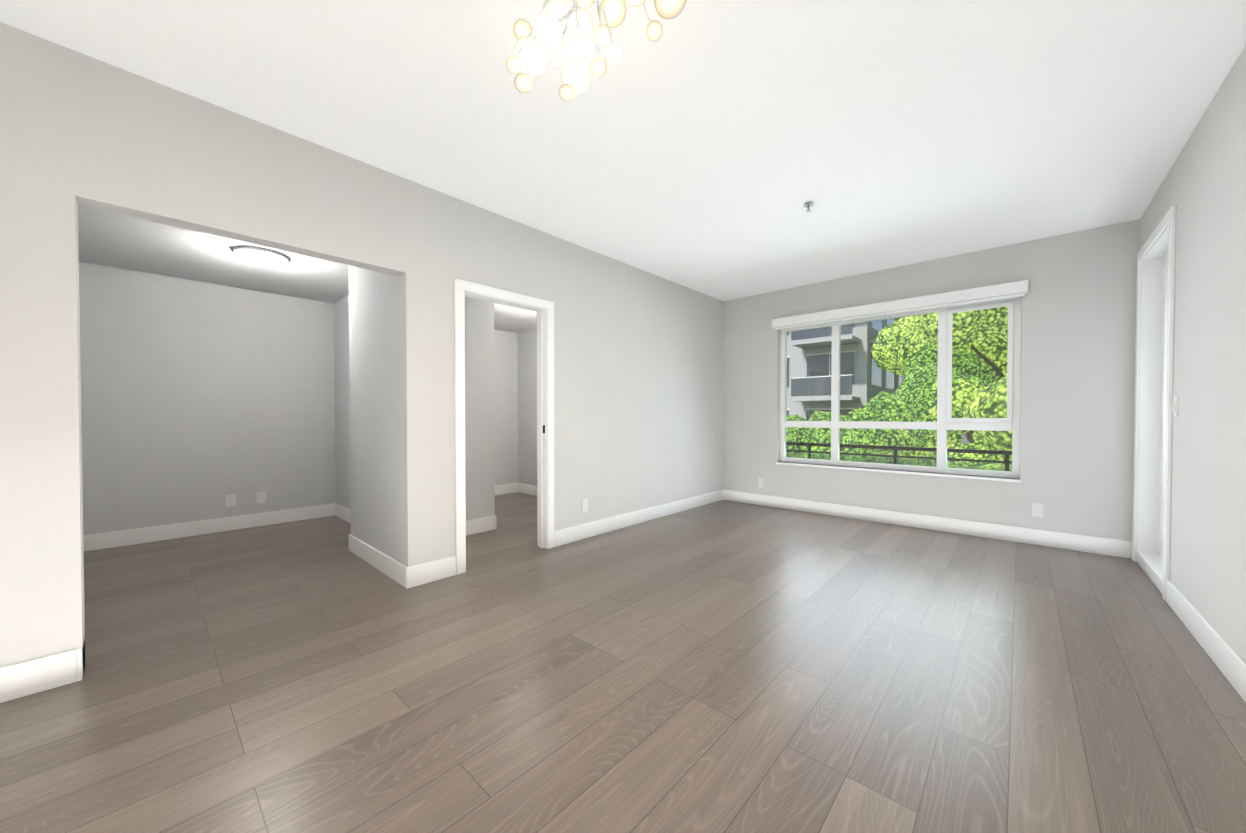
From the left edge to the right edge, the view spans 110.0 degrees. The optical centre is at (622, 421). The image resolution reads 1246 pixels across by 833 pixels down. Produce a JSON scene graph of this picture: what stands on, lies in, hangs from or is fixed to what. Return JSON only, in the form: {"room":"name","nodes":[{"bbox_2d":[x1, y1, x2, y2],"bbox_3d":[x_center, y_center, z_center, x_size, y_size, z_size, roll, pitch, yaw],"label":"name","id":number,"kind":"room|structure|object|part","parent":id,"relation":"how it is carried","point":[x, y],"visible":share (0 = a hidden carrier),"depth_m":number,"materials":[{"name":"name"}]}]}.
{"room":"empty living room","nodes":[
{"label":"empty living room","id":0,"kind":"room"},
{"bbox_2d":[78,205,400,562],"bbox_3d":[-3.086,-0.256,3.387,2.850,2.720,2.280,1,1,42],"label":"alcove","id":1,"kind":"structure","parent":0,"point":[214,370],"depth_m":4.03,"materials":[{"name":"paint"}]},
{"bbox_2d":[226,494,235,506],"bbox_3d":[-3.946,0.791,4.387,0.010,0.118,0.075,1,1,42],"label":"outlet","id":2,"kind":"object","parent":1,"relation":"attached to","point":[230,500],"visible":1,"depth_m":4.39,"materials":[{"name":"white plastic"}]},
{"bbox_2d":[233,246,288,267],"bbox_3d":[-2.904,-1.306,3.505,0.350,0.085,0.350,1,1,42],"label":"ceiling light","id":3,"kind":"object","parent":1,"relation":"attached to","point":[259,256],"visible":1,"depth_m":3.42,"materials":[{"name":"silver metal"}]},
{"bbox_2d":[257,491,265,502],"bbox_3d":[-3.784,0.788,4.565,0.010,0.118,0.075,1,1,42],"label":"outlet","id":4,"kind":"object","parent":1,"relation":"attached to","point":[261,497],"visible":1,"depth_m":4.56,"materials":[{"name":"white plastic"}]},
{"bbox_2d":[0,22,723,676],"bbox_3d":[-0.796,-0.260,3.695,0.120,2.720,6.820,1,1,42],"label":"wall","id":5,"kind":"structure","parent":0,"point":[638,388],"depth_m":2.46,"materials":[{"name":"paint"}]},
{"bbox_2d":[454,278,553,574],"bbox_3d":[-0.957,0.033,3.522,0.156,2.138,0.896,1,1,42],"label":"door frame","id":6,"kind":"structure","parent":5,"relation":"attached to","point":[542,308],"depth_m":3.71,"materials":[{"name":"white wood"}]},
{"bbox_2d":[582,499,587,511],"bbox_3d":[-0.357,0.784,4.094,0.010,0.118,0.075,1,1,42],"label":"electrical outlet","id":7,"kind":"object","parent":5,"relation":"attached to","point":[584,505],"visible":1,"depth_m":4.09,"materials":[{"name":"white plastic"}]},
{"bbox_2d":[0,483,1245,702],"bbox_3d":[-0.477,1.035,3.335,6.560,0.140,6.450,1,1,42],"label":"baseboard","id":8,"kind":"structure","parent":5,"relation":"attached to","point":[38,675],"depth_m":3.88,"materials":[{"name":"white wood"}]},
{"bbox_2d":[465,297,536,520],"bbox_3d":[-1.431,-0.278,5.018,2.600,2.720,2.360,1,1,42],"label":"wall","id":9,"kind":"structure","parent":0,"point":[500,394],"depth_m":5.77,"materials":[{"name":"paint"}]},
{"bbox_2d":[0,492,1245,832],"bbox_3d":[-0.493,1.164,3.371,7.330,0.120,6.920,1,1,42],"label":"floor","id":10,"kind":"structure","parent":0,"point":[724,666],"depth_m":1.81,"materials":[{"name":"laminate"}]},
{"bbox_2d":[0,0,1245,300],"bbox_3d":[-0.493,-1.675,3.333,7.330,0.120,6.920,1,1,42],"label":"ceiling","id":11,"kind":"structure","parent":0,"point":[708,146],"depth_m":2.22,"materials":[{"name":"paint"}]},
{"bbox_2d":[506,0,686,100],"bbox_3d":[-0.092,-1.302,1.399,0.528,0.575,0.454,1,1,42],"label":"chandelier","id":12,"kind":"object","parent":11,"relation":"hanging from","point":[528,58],"visible":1,"depth_m":1.37,"materials":[{"name":"glass"}]},
{"bbox_2d":[804,202,813,211],"bbox_3d":[1.373,-1.587,3.224,0.070,0.054,0.070,1,1,42],"label":"sprinkler","id":13,"kind":"object","parent":11,"relation":"attached to","point":[807,205],"visible":1,"depth_m":3.22,"materials":[{"name":"silver metal"}]},
{"bbox_2d":[723,219,1139,540],"bbox_3d":[2.880,-0.275,4.790,4.080,2.720,0.250,1,1,42],"label":"wall","id":14,"kind":"structure","parent":0,"point":[1078,338],"depth_m":3.91,"materials":[{"name":"paint"}]},
{"bbox_2d":[758,478,763,487],"bbox_3d":[1.780,0.784,5.631,0.075,0.118,0.010,1,1,42],"label":"outlet","id":15,"kind":"object","parent":14,"relation":"attached to","point":[760,482],"visible":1,"depth_m":5.62,"materials":[{"name":"white plastic"}]},
{"bbox_2d":[776,462,1020,482],"bbox_3d":[2.796,0.528,4.753,2.280,0.025,0.115,1,1,42],"label":"window sill","id":16,"kind":"structure","parent":14,"relation":"attached to","point":[919,473],"depth_m":4.51,"materials":[{"name":"white wood"}]},
{"bbox_2d":[772,280,1027,329],"bbox_3d":[2.745,-1.204,4.674,2.340,0.130,0.085,1,1,42],"label":"blind valance","id":17,"kind":"object","parent":14,"relation":"attached to","point":[987,293],"visible":1,"depth_m":4.45,"materials":[{"name":"white plastic"}]},
{"bbox_2d":[780,297,1021,478],"bbox_3d":[2.845,-0.335,4.795,2.260,1.700,0.110,1,1,42],"label":"window","id":18,"kind":"structure","parent":14,"relation":"in","point":[944,423],"depth_m":4.44,"materials":[{"name":"white plastic"}]},
{"bbox_3d":[3.563,-0.030,4.087,0.110,0.050,0.025,1,1,42],"label":"handle","id":19,"kind":"part","parent":18,"relation":"part of","materials":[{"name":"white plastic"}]},
{"bbox_2d":[1032,503,1042,516],"bbox_3d":[3.695,0.787,3.887,0.075,0.118,0.010,1,1,42],"label":"outlet","id":20,"kind":"object","parent":14,"relation":"attached to","point":[1037,510],"visible":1,"depth_m":3.88,"materials":[{"name":"white plastic"}]},
{"bbox_2d":[1140,45,1245,662],"bbox_3d":[2.084,-0.225,1.073,0.250,2.720,6.820,1,1,42],"label":"wall","id":21,"kind":"structure","parent":0,"point":[1202,187],"depth_m":2.13,"materials":[{"name":"paint"}]},
{"bbox_2d":[1132,205,1175,600],"bbox_3d":[3.821,-0.110,2.995,0.268,2.438,1.076,1,1,42],"label":"door frame","id":22,"kind":"structure","parent":21,"relation":"attached to","point":[1157,246],"depth_m":3.35,"materials":[{"name":"white wood"}]},
{"bbox_3d":[3.828,-0.116,2.989,0.050,2.270,0.920,1,1,42],"label":"balcony door leaf trim","id":23,"kind":"part","parent":22,"relation":"part of","materials":[{"name":"white wood"}]},
{"bbox_2d":[1172,396,1177,415],"bbox_3d":[3.313,-0.096,2.619,0.012,0.118,0.075,1,1,42],"label":"light switch","id":24,"kind":"object","parent":21,"relation":"attached to","point":[1175,406],"visible":0.95,"depth_m":2.61,"materials":[{"name":"white plastic"}]},
{"label":"outside","id":25,"kind":"structure","parent":0,"visible":0},
{"bbox_3d":[2.976,1.245,4.047,6.010,0.200,3.750,1,1,42],"label":"balcony slab","id":26,"kind":"object","parent":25,"visible":0},
{"bbox_2d":[786,442,1011,471],"bbox_3d":[4.171,0.730,5.352,6.010,0.795,0.050,1,1,42],"label":"railing","id":27,"kind":"object","parent":26,"relation":"on","point":[897,448],"depth_m":5.73,"materials":[{"name":"black metal"}]},
{"bbox_3d":[4.171,0.753,5.353,6.010,0.550,0.008,1,1,42],"label":"glass","id":28,"kind":"part","parent":27,"relation":"part of","materials":[{"name":"clear glass"}]},
{"bbox_3d":[30.688,8.236,38.284,120.000,0.200,82.050,1,1,42],"label":"ground","id":29,"kind":"structure","parent":25,"visible":0},
{"bbox_2d":[786,317,903,419],"bbox_3d":[9.737,-2.556,33.910,22.720,21.500,16.520,1,1,42],"label":"building","id":30,"kind":"structure","parent":29,"relation":"on","point":[881,383],"depth_m":23.02,"materials":[{"name":"grey concrete"}]},
{"bbox_2d":[786,306,1013,470],"bbox_3d":[18.438,-3.862,12.752,21.833,25.016,28.368,1,1,42],"label":"tree","id":31,"kind":"object","parent":29,"relation":"on","point":[961,352],"depth_m":10.68,"materials":[{"name":"green plant"}]}
]}

